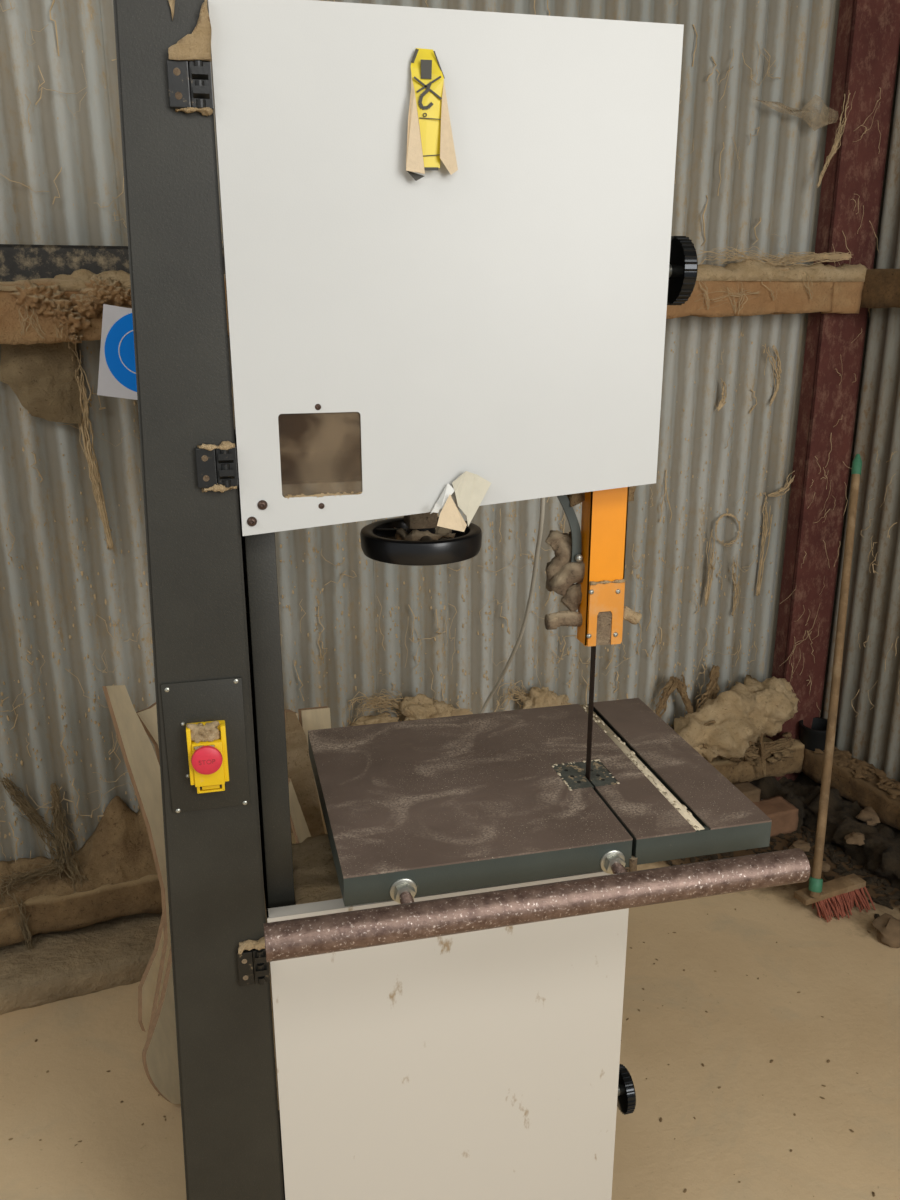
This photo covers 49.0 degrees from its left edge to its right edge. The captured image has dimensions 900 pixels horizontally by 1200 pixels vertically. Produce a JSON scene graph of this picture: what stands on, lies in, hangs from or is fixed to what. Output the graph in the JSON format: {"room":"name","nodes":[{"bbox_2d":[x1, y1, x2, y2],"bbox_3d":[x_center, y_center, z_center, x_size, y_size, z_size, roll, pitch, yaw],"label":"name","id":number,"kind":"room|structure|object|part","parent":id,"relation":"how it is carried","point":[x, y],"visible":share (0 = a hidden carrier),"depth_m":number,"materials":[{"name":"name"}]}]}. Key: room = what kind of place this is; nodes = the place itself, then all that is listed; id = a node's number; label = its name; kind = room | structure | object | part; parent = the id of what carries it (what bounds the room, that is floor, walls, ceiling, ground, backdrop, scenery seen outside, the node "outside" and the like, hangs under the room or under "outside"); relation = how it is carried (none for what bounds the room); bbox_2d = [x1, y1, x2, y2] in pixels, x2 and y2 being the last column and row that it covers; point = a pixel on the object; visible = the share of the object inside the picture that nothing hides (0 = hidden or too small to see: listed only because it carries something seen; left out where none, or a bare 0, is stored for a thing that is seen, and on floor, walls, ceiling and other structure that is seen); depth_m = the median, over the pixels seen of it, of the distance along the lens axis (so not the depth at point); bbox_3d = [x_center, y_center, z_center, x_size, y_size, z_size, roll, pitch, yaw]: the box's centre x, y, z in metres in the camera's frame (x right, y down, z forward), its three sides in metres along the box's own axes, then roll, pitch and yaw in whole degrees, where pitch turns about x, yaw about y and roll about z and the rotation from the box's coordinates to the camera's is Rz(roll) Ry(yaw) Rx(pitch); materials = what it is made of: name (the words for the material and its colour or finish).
{"room":"woodworking shop","nodes":[
{"label":"woodworking shop","id":0,"kind":"room"},
{"bbox_2d":[0,0,839,861],"bbox_3d":[-0.836,-0.507,2.458,4.790,2.930,0.028,-7,18,-21],"label":"wall","id":1,"kind":"structure","parent":0,"point":[87,146],"depth_m":2.85,"materials":[{"name":"grey metal"}]},
{"bbox_2d":[0,342,80,422],"bbox_3d":[-0.966,-0.515,2.330,0.177,0.204,0.032,-7,18,-21],"label":"burlap sack","id":2,"kind":"object","parent":1,"relation":"hanging from","point":[41,376],"visible":0.98,"depth_m":2.33,"materials":[{"name":"brown fabric"}]},
{"bbox_2d":[68,342,113,549],"bbox_3d":[-0.885,-0.372,2.434,0.052,0.526,0.053,-4,17,-13],"label":"rope","id":3,"kind":"object","parent":1,"relation":"hanging from","point":[85,421],"visible":1,"depth_m":2.44,"materials":[{"name":"brown fabric"}]},
{"bbox_2d":[0,244,224,281],"bbox_3d":[-0.971,-0.741,2.260,1.650,0.135,0.070,-7,18,-21],"label":"trim","id":4,"kind":"structure","parent":1,"relation":"attached to","point":[17,261],"depth_m":2.24,"materials":[{"name":"metal"}]},
{"bbox_2d":[97,304,137,399],"bbox_3d":[-0.714,-0.572,2.316,0.233,0.236,0.003,-7,18,-21],"label":"safety sign","id":5,"kind":"object","parent":1,"relation":"hanging from","point":[117,369],"visible":0.39,"depth_m":2.29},
{"bbox_2d":[0,893,266,1014],"bbox_3d":[-0.520,0.891,2.873,2.982,0.109,0.354,-7,18,-21],"label":"wooden beam","id":6,"kind":"structure","parent":1,"relation":"attached to","point":[61,965],"depth_m":2.58,"materials":[{"name":"wood"}]},
{"bbox_2d":[0,0,787,862],"bbox_3d":[-0.099,-0.494,2.748,2.587,2.428,0.016,-7,18,-21],"label":"webs","id":7,"kind":"object","parent":1,"relation":"attached to","point":[53,2],"visible":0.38,"depth_m":2.86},
{"bbox_2d":[0,735,804,946],"bbox_3d":[-0.338,0.735,2.973,3.416,0.130,0.153,-7,18,-21],"label":"wooden beam","id":8,"kind":"structure","parent":1,"relation":"attached to","point":[50,913],"depth_m":2.68,"materials":[{"name":"brown wood"}]},
{"bbox_2d":[0,796,292,916],"bbox_3d":[-0.526,0.630,2.860,2.800,0.260,0.108,-7,18,-21],"label":"burlap sack","id":9,"kind":"object","parent":8,"relation":"on","point":[119,850],"visible":0.08,"depth_m":2.69,"materials":[{"name":"brown fabric"}]},
{"bbox_2d":[655,665,794,775],"bbox_3d":[0.956,0.420,3.358,0.588,0.388,0.142,-4,17,-13],"label":"clump","id":10,"kind":"object","parent":8,"relation":"on","point":[778,748],"visible":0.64,"depth_m":3.36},
{"bbox_2d":[674,674,798,762],"bbox_3d":[0.946,0.414,3.341,0.572,0.270,0.224,-9,19,-26],"label":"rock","id":11,"kind":"object","parent":8,"relation":"on","point":[752,708],"visible":0.8,"depth_m":3.30,"materials":[{"name":"beige stone"}]},
{"bbox_2d":[0,1,822,858],"bbox_3d":[-0.104,-0.583,2.740,2.668,2.462,0.027,-7,18,-21],"label":"dust specks","id":12,"kind":"object","parent":1,"relation":"attached to","point":[558,515],"visible":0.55,"depth_m":2.94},
{"bbox_2d":[0,266,863,344],"bbox_3d":[-0.242,-0.773,2.548,3.236,0.198,0.139,-7,18,-21],"label":"wooden beam","id":13,"kind":"structure","parent":1,"relation":"attached to","point":[792,297],"depth_m":2.89,"materials":[{"name":"brown wood"}]},
{"bbox_2d":[8,274,131,343],"bbox_3d":[-0.856,-0.664,2.251,0.275,0.156,0.064,-6,18,-19],"label":"sawdust clot","id":14,"kind":"object","parent":13,"relation":"on","point":[100,291],"visible":0.99,"depth_m":2.24,"materials":[{"name":"beige wood"}]},
{"bbox_2d":[0,258,866,290],"bbox_3d":[-0.220,-0.831,2.498,3.234,0.095,0.052,-7,18,-21],"label":"sawdust layer","id":15,"kind":"object","parent":13,"relation":"on","point":[752,269],"visible":0.23,"depth_m":2.90,"materials":[{"name":"beige wood"}]},
{"bbox_2d":[18,246,851,338],"bbox_3d":[0.127,-0.834,2.628,2.374,0.232,0.064,-7,18,-21],"label":"timber webs","id":16,"kind":"object","parent":1,"relation":"attached to","point":[837,257],"visible":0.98,"depth_m":2.92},
{"bbox_2d":[348,677,572,721],"bbox_3d":[0.101,0.332,3.064,0.867,0.222,0.047,-7,18,-20],"label":"web fluff","id":17,"kind":"object","parent":1,"relation":"attached to","point":[456,712],"visible":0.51,"depth_m":2.94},
{"bbox_2d":[352,686,570,725],"bbox_3d":[0.046,0.338,3.011,0.717,0.158,0.099,-7,18,-21],"label":"mound","id":18,"kind":"object","parent":1,"relation":"attached to","point":[420,706],"visible":0.69,"depth_m":2.94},
{"bbox_2d":[705,345,794,615],"bbox_3d":[1.007,-0.378,3.243,0.355,0.895,0.022,-6,18,-20],"label":"strings","id":19,"kind":"object","parent":1,"relation":"attached to","point":[721,403],"visible":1,"depth_m":3.28},
{"bbox_2d":[0,826,899,1199],"bbox_3d":[-0.336,1.627,0.766,5.800,0.120,6.000,-4,17,-13],"label":"floor","id":20,"kind":"structure","parent":0,"point":[842,972],"depth_m":2.29,"materials":[{"name":"concrete"}]},
{"bbox_2d":[0,776,87,949],"bbox_3d":[-1.111,0.720,2.629,0.270,0.523,0.130,-7,19,-23],"label":"rope","id":21,"kind":"object","parent":20,"relation":"on","point":[59,840],"visible":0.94,"depth_m":2.65,"materials":[{"name":"brown fabric"}]},
{"bbox_2d":[102,685,170,1036],"bbox_3d":[-0.663,0.579,2.213,0.131,0.766,0.286,-7,18,-21],"label":"plywood offcut","id":22,"kind":"object","parent":20,"relation":"on","point":[143,767],"visible":0.64,"depth_m":2.23,"materials":[{"name":"beige wood"}]},
{"bbox_2d":[136,702,159,764],"bbox_3d":[-0.632,0.468,2.333,0.154,0.461,0.157,15,23,41],"label":"plywood offcut","id":23,"kind":"object","parent":20,"relation":"on","point":[148,716],"visible":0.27,"depth_m":2.28,"materials":[{"name":"beige wood"}]},
{"bbox_2d":[138,915,163,1031],"bbox_3d":[-0.669,0.800,2.262,0.039,0.302,0.193,4,18,14],"label":"plywood offcut","id":24,"kind":"object","parent":20,"relation":"on","point":[146,988],"visible":0.5,"depth_m":2.23,"materials":[{"name":"beige wood"}]},
{"bbox_2d":[142,946,180,1103],"bbox_3d":[-0.587,0.869,2.234,0.118,0.557,0.302,3,17,10],"label":"plywood offcut","id":25,"kind":"object","parent":20,"relation":"on","point":[159,1053],"visible":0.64,"depth_m":2.17,"materials":[{"name":"beige wood"}]},
{"bbox_2d":[288,778,310,842],"bbox_3d":[-0.312,0.731,2.304,0.132,0.692,0.041,1,17,5],"label":"timber offcut","id":26,"kind":"object","parent":20,"relation":"on","point":[300,829],"visible":0.16,"depth_m":2.22,"materials":[{"name":"brown wood"}]},
{"bbox_2d":[284,709,324,836],"bbox_3d":[-0.295,0.649,2.337,0.191,0.832,0.072,1,17,5],"label":"timber offcut","id":27,"kind":"object","parent":20,"relation":"on","point":[300,771],"visible":0.32,"depth_m":2.25,"materials":[{"name":"brown wood"}]},
{"bbox_2d":[298,706,330,833],"bbox_3d":[-0.309,0.644,2.406,0.077,0.799,0.130,-4,17,-13],"label":"timber offcut","id":28,"kind":"object","parent":20,"relation":"on","point":[315,718],"visible":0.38,"depth_m":2.33,"materials":[{"name":"brown wood"}]},
{"bbox_2d":[9,909,899,1196],"bbox_3d":[0.033,1.128,2.185,3.171,0.004,1.153,-4,17,-13],"label":"chips","id":29,"kind":"object","parent":20,"relation":"on","point":[771,1061],"visible":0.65,"depth_m":2.25,"materials":[{"name":"brown wood"}]},
{"bbox_2d":[113,0,809,1199],"bbox_3d":[-0.008,0.183,1.587,0.942,2.160,0.644,-4,17,-13],"label":"bandsaw","id":30,"kind":"object","parent":20,"relation":"on","point":[454,265],"visible":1,"depth_m":1.37,"materials":[{"name":"metal"}]},
{"bbox_3d":[-0.347,0.208,1.407,0.110,0.199,0.004,-4,17,-13],"label":"control plate","id":31,"kind":"part","parent":30,"relation":"part of","materials":[{"name":"metal"}]},
{"bbox_2d":[186,720,228,793],"bbox_3d":[-0.340,0.224,1.389,0.054,0.108,0.043,-4,17,-13],"label":"switch","id":32,"kind":"object","parent":30,"relation":"attached to","point":[207,741],"depth_m":1.38,"materials":[{"name":"yellow plastic"}]},
{"bbox_2d":[390,878,416,901],"bbox_3d":[-0.066,0.415,1.407,0.039,0.039,0.003,-4,17,-13],"label":"washer","id":33,"kind":"object","parent":30,"relation":"in","point":[398,886],"depth_m":1.40,"materials":[{"name":"metal"}]},
{"bbox_3d":[0.008,-0.419,1.315,0.600,0.644,0.026,-4,17,-13],"label":"door","id":34,"kind":"part","parent":30,"relation":"part of","materials":[{"name":"metal"}]},
{"bbox_3d":[0.009,0.827,1.697,0.596,0.764,0.026,-4,17,-13],"label":"door","id":35,"kind":"part","parent":30,"relation":"part of","materials":[{"name":"metal"}]},
{"bbox_2d":[480,498,544,712],"bbox_3d":[0.122,0.048,2.239,0.092,1.199,0.630,-5,18,-16],"label":"power cable","id":36,"kind":"object","parent":30,"relation":"attached to","point":[542,501],"visible":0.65,"depth_m":2.11,"materials":[{"name":"grey rubber"}]},
{"bbox_3d":[0.139,0.420,1.376,0.784,0.049,0.049,-4,17,-13],"label":"pipe rail","id":37,"kind":"part","parent":30,"relation":"part of","materials":[{"name":"brown metal"}]},
{"bbox_3d":[0.187,0.031,1.571,0.071,0.028,0.028,-4,17,-13],"label":"guide knob","id":38,"kind":"part","parent":30,"relation":"part of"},
{"bbox_3d":[0.232,0.056,1.591,0.002,0.800,0.019,-4,17,-13],"label":"blade","id":39,"kind":"part","parent":30,"relation":"part of","materials":[{"name":"metal"}]},
{"bbox_3d":[0.245,0.022,1.550,0.058,0.103,0.002,-4,17,-13],"label":"guard plate","id":40,"kind":"part","parent":30,"relation":"part of","materials":[{"name":"orange metal"}]},
{"bbox_2d":[600,850,624,873],"bbox_3d":[0.244,0.393,1.478,0.039,0.039,0.003,-4,17,-13],"label":"washer","id":41,"kind":"object","parent":30,"relation":"in","point":[608,858],"depth_m":1.47,"materials":[{"name":"metal"}]},
{"bbox_3d":[0.335,0.946,1.909,0.020,0.086,0.087,-4,17,-13],"label":"knob","id":42,"kind":"part","parent":30,"relation":"part of","materials":[{"name":"black plastic"}]},
{"bbox_3d":[0.292,0.024,1.600,0.035,0.034,0.024,-4,17,-13],"label":"guide knob","id":43,"kind":"part","parent":30,"relation":"part of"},
{"bbox_3d":[0.301,-0.497,1.491,0.089,0.020,0.020,-4,17,-13],"label":"knob stem","id":44,"kind":"part","parent":30,"relation":"part of","materials":[{"name":"metal"}]},
{"bbox_3d":[0.344,-0.500,1.501,0.024,0.100,0.100,-4,17,-13],"label":"knob","id":45,"kind":"part","parent":30,"relation":"part of","materials":[{"name":"black plastic"}]},
{"bbox_2d":[753,795,798,836],"bbox_3d":[1.048,0.735,3.314,0.217,0.092,0.105,-6,18,-20],"label":"brick","id":46,"kind":"object","parent":20,"relation":"on","point":[783,815],"visible":0.47,"depth_m":3.29,"materials":[{"name":"red brick"}]},
{"bbox_2d":[667,825,899,918],"bbox_3d":[1.059,0.879,2.983,0.608,0.020,0.910,-6,18,-18],"label":"litter","id":47,"kind":"object","parent":20,"relation":"on","point":[834,858],"visible":0.46,"depth_m":3.13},
{"bbox_2d":[789,840,810,851],"bbox_3d":[1.137,0.799,3.204,0.075,0.028,0.050,-4,17,-13],"label":"stone","id":48,"kind":"object","parent":47,"relation":"on","point":[804,846],"visible":0.77,"depth_m":3.19,"materials":[{"name":"beige stone"}]},
{"bbox_2d":[822,861,830,871],"bbox_3d":[1.169,0.835,3.095,0.047,0.024,0.043,-4,17,-13],"label":"stone","id":49,"kind":"object","parent":20,"relation":"on","point":[825,867],"visible":0.57,"depth_m":3.08,"materials":[{"name":"beige stone"}]},
{"bbox_2d":[766,0,899,780],"bbox_3d":[1.242,-0.730,3.212,0.185,2.950,0.062,-7,18,-21],"label":"steel column","id":50,"kind":"structure","parent":20,"relation":"on","point":[868,31],"depth_m":3.17,"materials":[{"name":"red metal"}]},
{"bbox_2d":[753,94,838,129],"bbox_3d":[1.030,-1.431,2.889,0.363,0.098,0.022,-7,18,-21],"label":"cobweb","id":51,"kind":"object","parent":50,"relation":"attached to","point":[821,121],"visible":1,"depth_m":2.90,"materials":[{"name":"beige"}]},
{"bbox_2d":[817,93,850,187],"bbox_3d":[1.139,-1.367,2.929,0.076,0.266,0.029,-4,17,-13],"label":"rope","id":52,"kind":"object","parent":50,"relation":"hanging from","point":[837,139],"visible":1,"depth_m":2.94,"materials":[{"name":"beige fabric"}]},
{"bbox_2d":[780,87,899,716],"bbox_3d":[1.388,-0.428,2.847,0.263,2.049,0.853,-6,18,-20],"label":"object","id":53,"kind":"structure","parent":50,"relation":"attached to","point":[879,87],"depth_m":3.25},
{"bbox_2d":[794,454,875,921],"bbox_3d":[1.196,0.254,2.854,0.223,1.273,0.518,8,19,24],"label":"broom","id":54,"kind":"object","parent":20,"relation":"on","point":[828,895],"visible":1,"depth_m":2.87,"materials":[{"name":"brown wood"}]},
{"bbox_2d":[808,877,822,892],"bbox_3d":[1.052,0.819,2.838,0.037,0.047,0.045,6,18,19],"label":"socket","id":55,"kind":"object","parent":54,"relation":"attached to","point":[815,883],"depth_m":2.82,"materials":[{"name":"green plastic"}]},
{"bbox_3d":[1.129,0.221,2.881,0.026,1.134,0.484,6,18,19],"label":"handle","id":56,"kind":"part","parent":54,"relation":"part of","materials":[{"name":"brown wood"}]},
{"bbox_2d":[872,913,899,947],"bbox_3d":[1.251,0.918,2.761,0.124,0.060,0.095,-4,17,-13],"label":"stone","id":57,"kind":"object","parent":20,"relation":"on","point":[887,927],"visible":1,"depth_m":2.74,"materials":[{"name":"beige stone"}]},
{"bbox_2d":[820,44,899,781],"bbox_3d":[2.120,-0.188,1.406,0.025,2.930,4.314,-7,18,-21],"label":"wall","id":58,"kind":"structure","parent":0,"point":[872,736],"depth_m":3.25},
{"bbox_2d":[750,772,899,889],"bbox_3d":[1.754,1.058,2.310,0.639,0.199,3.232,-9,19,-27],"label":"trim","id":59,"kind":"structure","parent":58,"relation":"attached to","point":[879,856],"depth_m":3.23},
{"bbox_2d":[733,781,760,801],"bbox_3d":[0.961,0.672,3.339,0.162,0.076,0.076,-7,18,-21],"label":"brick","id":60,"kind":"object","parent":59,"relation":"on","point":[749,790],"visible":0.27,"depth_m":3.33,"materials":[{"name":"brown brick"}]},
{"bbox_2d":[844,832,864,845],"bbox_3d":[1.276,0.751,3.111,0.062,0.041,0.054,2,17,6],"label":"stone","id":61,"kind":"object","parent":59,"relation":"on","point":[853,838],"visible":1,"depth_m":3.09,"materials":[{"name":"beige stone"}]},
{"bbox_2d":[856,806,879,825],"bbox_3d":[1.380,0.709,3.228,0.099,0.052,0.068,-13,21,-36],"label":"stone","id":62,"kind":"object","parent":59,"relation":"on","point":[868,815],"visible":0.88,"depth_m":3.21,"materials":[{"name":"beige stone"}]},
{"bbox_2d":[802,748,899,829],"bbox_3d":[1.871,0.970,2.213,0.140,0.118,3.007,-7,18,-21],"label":"trim","id":63,"kind":"structure","parent":58,"relation":"attached to","point":[867,793],"depth_m":3.30,"materials":[{"name":"brown wood"}]},
{"bbox_2d":[799,717,836,751],"bbox_3d":[1.309,0.510,3.529,0.125,0.145,0.125,-4,17,-13],"label":"tub","id":64,"kind":"object","parent":63,"relation":"on","point":[813,738],"visible":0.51,"depth_m":3.48,"materials":[{"name":"black plastic"}]},
{"bbox_2d":[814,746,899,798],"bbox_3d":[1.502,0.657,3.067,0.129,0.020,0.997,-7,18,-21],"label":"litter","id":65,"kind":"object","parent":63,"relation":"on","point":[860,767],"visible":0.85,"depth_m":3.33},
{"bbox_2d":[860,269,899,307],"bbox_3d":[1.793,-0.626,1.946,0.079,0.119,2.652,-7,18,-21],"label":"trim","id":66,"kind":"structure","parent":58,"relation":"attached to","point":[881,289],"depth_m":3.00,"materials":[{"name":"brown wood"}]}
]}

